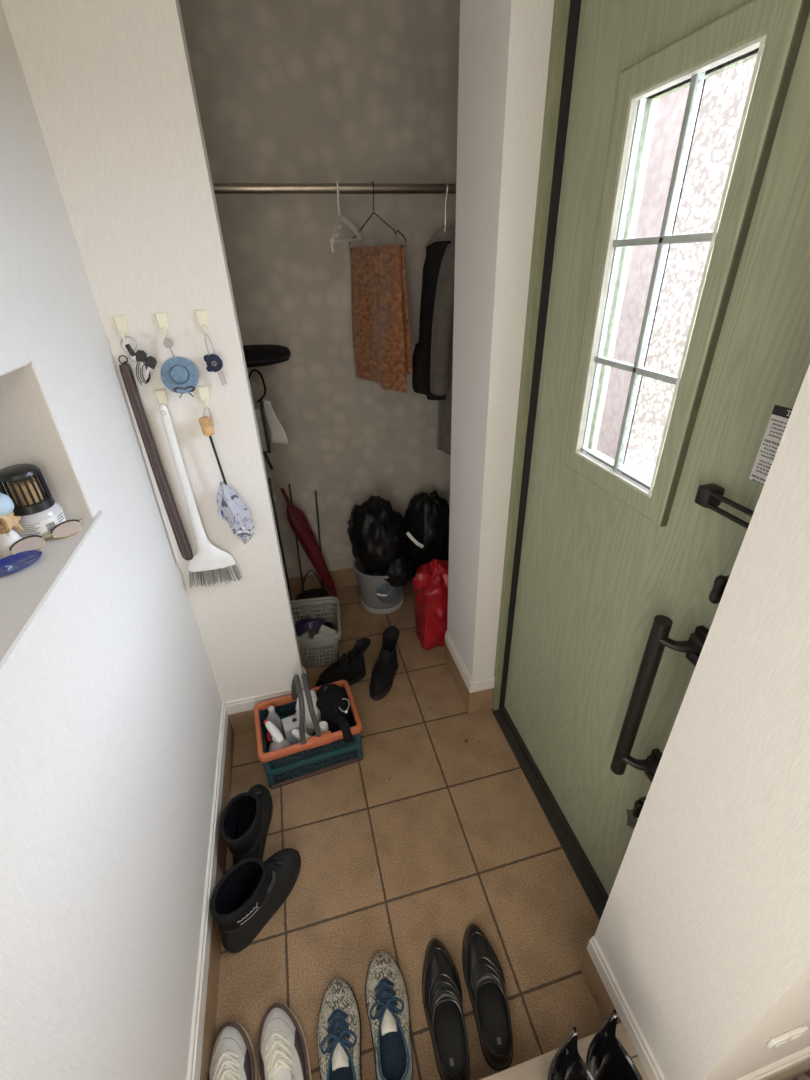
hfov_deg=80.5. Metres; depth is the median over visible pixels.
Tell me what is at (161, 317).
hook
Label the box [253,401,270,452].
file box
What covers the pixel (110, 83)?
wall
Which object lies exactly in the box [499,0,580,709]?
trim
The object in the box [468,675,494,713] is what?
baseboard
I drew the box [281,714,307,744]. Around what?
tissue box
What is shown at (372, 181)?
wire hanger
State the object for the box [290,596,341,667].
plastic basket
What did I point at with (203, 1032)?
baseboard
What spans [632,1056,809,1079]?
floor
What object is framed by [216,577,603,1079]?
floor
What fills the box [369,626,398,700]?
boot
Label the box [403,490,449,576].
bag
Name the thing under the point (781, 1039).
socket
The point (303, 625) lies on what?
pouch
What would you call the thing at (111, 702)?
wall
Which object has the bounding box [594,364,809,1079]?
wall
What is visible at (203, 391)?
hook
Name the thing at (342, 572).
baseboard
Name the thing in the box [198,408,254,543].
umbrella
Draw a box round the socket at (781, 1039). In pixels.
[776,1034,801,1047]
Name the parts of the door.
pull handle, window moulding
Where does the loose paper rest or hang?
in the file box at (258, 406)
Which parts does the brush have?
brush handle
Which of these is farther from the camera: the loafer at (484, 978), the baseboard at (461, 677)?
the baseboard at (461, 677)
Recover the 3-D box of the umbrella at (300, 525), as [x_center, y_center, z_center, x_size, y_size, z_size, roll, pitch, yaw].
[-0.547,-0.065,2.545,0.283,0.940,0.102,8,31,16]
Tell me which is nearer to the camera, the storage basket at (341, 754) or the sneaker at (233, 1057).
the sneaker at (233, 1057)
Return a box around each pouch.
[294,618,325,635]
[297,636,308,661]
[316,683,352,742]
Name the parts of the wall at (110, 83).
tile skirting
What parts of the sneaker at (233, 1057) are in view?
panel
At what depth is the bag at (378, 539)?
2.44 m
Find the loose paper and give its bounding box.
[263,400,287,443]
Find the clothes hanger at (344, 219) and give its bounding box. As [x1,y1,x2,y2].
[330,181,362,252]
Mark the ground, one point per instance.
(667, 343)
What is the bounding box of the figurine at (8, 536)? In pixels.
[0,493,24,556]
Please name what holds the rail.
attached to the wall
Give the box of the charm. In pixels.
[204,333,226,385]
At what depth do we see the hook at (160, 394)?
1.32 m
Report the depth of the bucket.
2.61 m
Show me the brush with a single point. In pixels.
(207, 558)
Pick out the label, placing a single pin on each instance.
(39, 519)
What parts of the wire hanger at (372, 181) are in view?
wire frame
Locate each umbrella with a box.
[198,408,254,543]
[263,440,336,596]
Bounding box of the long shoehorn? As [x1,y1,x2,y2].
[118,355,192,559]
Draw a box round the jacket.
[412,241,450,399]
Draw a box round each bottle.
[263,719,294,774]
[267,706,283,742]
[292,729,310,768]
[319,721,331,760]
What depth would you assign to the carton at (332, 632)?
2.37 m
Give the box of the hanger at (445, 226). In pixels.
[422,182,454,249]
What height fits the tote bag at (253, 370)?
0.307 m
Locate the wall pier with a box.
[447,0,553,679]
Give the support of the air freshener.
on the shelf at (23, 592)
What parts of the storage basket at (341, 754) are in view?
corner post, corner post, carry handle, carry handle, corner post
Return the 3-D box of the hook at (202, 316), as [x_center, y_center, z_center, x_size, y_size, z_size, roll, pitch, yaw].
[-0.528,-0.568,1.251,0.030,0.057,0.032,-9,31,-12]
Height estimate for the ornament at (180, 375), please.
0.160 m
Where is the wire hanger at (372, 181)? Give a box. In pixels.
[349,181,405,250]
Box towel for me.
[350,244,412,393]
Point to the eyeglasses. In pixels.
(67, 528)
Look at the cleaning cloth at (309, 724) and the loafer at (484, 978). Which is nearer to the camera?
the loafer at (484, 978)
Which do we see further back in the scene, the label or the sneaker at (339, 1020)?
the sneaker at (339, 1020)
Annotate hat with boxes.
[243,344,290,367]
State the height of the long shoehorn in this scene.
0.613 m
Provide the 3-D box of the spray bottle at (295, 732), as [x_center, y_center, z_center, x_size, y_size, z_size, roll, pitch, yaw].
[-0.379,0.788,1.814,0.078,0.174,0.064,-9,31,-12]
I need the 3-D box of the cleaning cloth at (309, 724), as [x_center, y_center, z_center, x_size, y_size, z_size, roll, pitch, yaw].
[-0.377,0.685,1.902,0.116,0.221,0.117,-9,31,-12]
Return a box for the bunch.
[120,336,156,385]
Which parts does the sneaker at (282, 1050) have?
panel, panel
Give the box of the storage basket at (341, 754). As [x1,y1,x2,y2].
[254,673,363,788]
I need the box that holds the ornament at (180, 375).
[160,337,198,397]
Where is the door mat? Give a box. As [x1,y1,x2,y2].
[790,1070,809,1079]
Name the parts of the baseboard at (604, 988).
tile skirting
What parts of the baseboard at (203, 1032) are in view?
tile skirting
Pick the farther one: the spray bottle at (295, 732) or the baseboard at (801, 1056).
the spray bottle at (295, 732)
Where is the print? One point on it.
(39, 524)
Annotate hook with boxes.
[112,315,127,339]
[154,312,168,336]
[154,389,167,406]
[195,310,208,334]
[197,386,209,407]
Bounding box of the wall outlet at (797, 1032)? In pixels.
[766,1024,807,1049]
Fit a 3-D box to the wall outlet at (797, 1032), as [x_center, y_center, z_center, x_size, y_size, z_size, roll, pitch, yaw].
[0.686,0.892,0.858,0.075,0.034,0.010,-9,31,-12]
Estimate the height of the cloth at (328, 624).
0.098 m
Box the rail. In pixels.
[213,183,455,193]
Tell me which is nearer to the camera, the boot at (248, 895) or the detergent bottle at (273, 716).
the boot at (248, 895)
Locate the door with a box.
[504,0,809,895]
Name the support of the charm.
hanging from the hook at (202, 316)
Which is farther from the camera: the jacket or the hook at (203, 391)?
the jacket
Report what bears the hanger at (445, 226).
hanging from the rail
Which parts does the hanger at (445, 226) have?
wire frame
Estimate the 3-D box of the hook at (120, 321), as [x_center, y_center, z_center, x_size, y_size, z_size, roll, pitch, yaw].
[-0.719,-0.537,1.212,0.030,0.057,0.032,-9,31,-12]
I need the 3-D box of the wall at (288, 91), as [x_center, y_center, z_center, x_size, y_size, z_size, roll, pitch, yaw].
[-0.306,-0.860,2.317,1.750,2.550,0.080,-9,31,-12]
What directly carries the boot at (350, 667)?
on the floor at (439, 829)
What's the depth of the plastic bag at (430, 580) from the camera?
2.29 m
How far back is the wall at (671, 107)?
1.31 m
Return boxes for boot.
[210,848,300,952]
[220,784,272,865]
[315,638,370,686]
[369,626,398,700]
[547,1027,594,1079]
[586,1009,642,1079]
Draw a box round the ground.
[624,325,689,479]
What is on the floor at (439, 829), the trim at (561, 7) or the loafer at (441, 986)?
the loafer at (441, 986)
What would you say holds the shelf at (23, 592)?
attached to the wall at (111, 702)
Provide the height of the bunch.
0.120 m
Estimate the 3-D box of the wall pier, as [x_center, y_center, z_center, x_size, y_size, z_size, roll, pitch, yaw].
[0.253,-0.445,1.570,0.097,2.550,0.317,-9,31,-12]
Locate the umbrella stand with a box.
[288,484,329,611]
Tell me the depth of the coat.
2.01 m
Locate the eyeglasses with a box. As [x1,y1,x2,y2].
[0,518,83,554]
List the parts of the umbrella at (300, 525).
crook handle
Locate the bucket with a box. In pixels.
[353,554,405,613]
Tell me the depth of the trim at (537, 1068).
1.07 m
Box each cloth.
[296,690,320,735]
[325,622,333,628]
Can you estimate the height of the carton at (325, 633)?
0.127 m
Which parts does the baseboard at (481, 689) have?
tile skirting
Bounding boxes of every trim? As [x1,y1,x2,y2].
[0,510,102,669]
[480,1023,636,1079]
[492,0,569,710]
[493,707,608,919]
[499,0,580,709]
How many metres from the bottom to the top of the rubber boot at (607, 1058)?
0.381 m
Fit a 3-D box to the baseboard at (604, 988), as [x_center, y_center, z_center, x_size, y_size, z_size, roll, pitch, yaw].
[0.515,1.159,1.139,0.011,0.190,0.293,-9,31,-12]
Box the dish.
[0,550,41,575]
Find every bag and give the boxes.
[248,369,265,401]
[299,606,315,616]
[347,495,413,586]
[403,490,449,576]
[412,559,448,649]
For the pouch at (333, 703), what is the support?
in the storage basket at (341, 754)
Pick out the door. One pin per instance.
(624, 574)
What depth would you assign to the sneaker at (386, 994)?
1.18 m
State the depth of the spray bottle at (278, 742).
1.76 m
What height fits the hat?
0.071 m
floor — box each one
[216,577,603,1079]
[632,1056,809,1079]
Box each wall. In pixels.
[0,0,221,1079]
[1,0,303,734]
[179,0,459,567]
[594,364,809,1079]
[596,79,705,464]
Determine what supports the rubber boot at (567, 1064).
on the floor at (803, 1067)
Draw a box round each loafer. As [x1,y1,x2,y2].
[422,938,469,1079]
[462,923,512,1070]
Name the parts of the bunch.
key blade, key blade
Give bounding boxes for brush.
[159,404,241,587]
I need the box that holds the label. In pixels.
[13,502,61,539]
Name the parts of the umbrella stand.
upright rod, upright rod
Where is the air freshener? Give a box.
[0,464,65,539]
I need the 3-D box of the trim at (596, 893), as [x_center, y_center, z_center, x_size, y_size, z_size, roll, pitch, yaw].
[0.534,0.933,1.701,0.105,0.037,0.860,-9,31,-12]
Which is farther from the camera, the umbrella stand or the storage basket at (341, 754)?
the umbrella stand
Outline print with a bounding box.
[23,512,63,534]
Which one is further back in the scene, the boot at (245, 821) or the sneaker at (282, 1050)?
the boot at (245, 821)
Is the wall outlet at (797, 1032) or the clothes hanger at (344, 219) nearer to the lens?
the wall outlet at (797, 1032)
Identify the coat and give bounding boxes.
[430,223,455,454]
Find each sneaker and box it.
[207,1021,256,1079]
[257,1003,311,1079]
[317,978,361,1079]
[365,951,412,1079]
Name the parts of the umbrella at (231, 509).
wooden handle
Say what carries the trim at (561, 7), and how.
attached to the wall
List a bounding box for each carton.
[311,630,330,653]
[318,625,336,635]
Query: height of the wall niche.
0.318 m
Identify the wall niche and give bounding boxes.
[0,362,92,527]
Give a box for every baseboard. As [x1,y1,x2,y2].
[187,702,233,1079]
[287,558,357,595]
[445,631,471,709]
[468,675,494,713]
[580,936,664,1079]
[737,1046,809,1079]
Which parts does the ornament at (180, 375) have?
hanging cord, crown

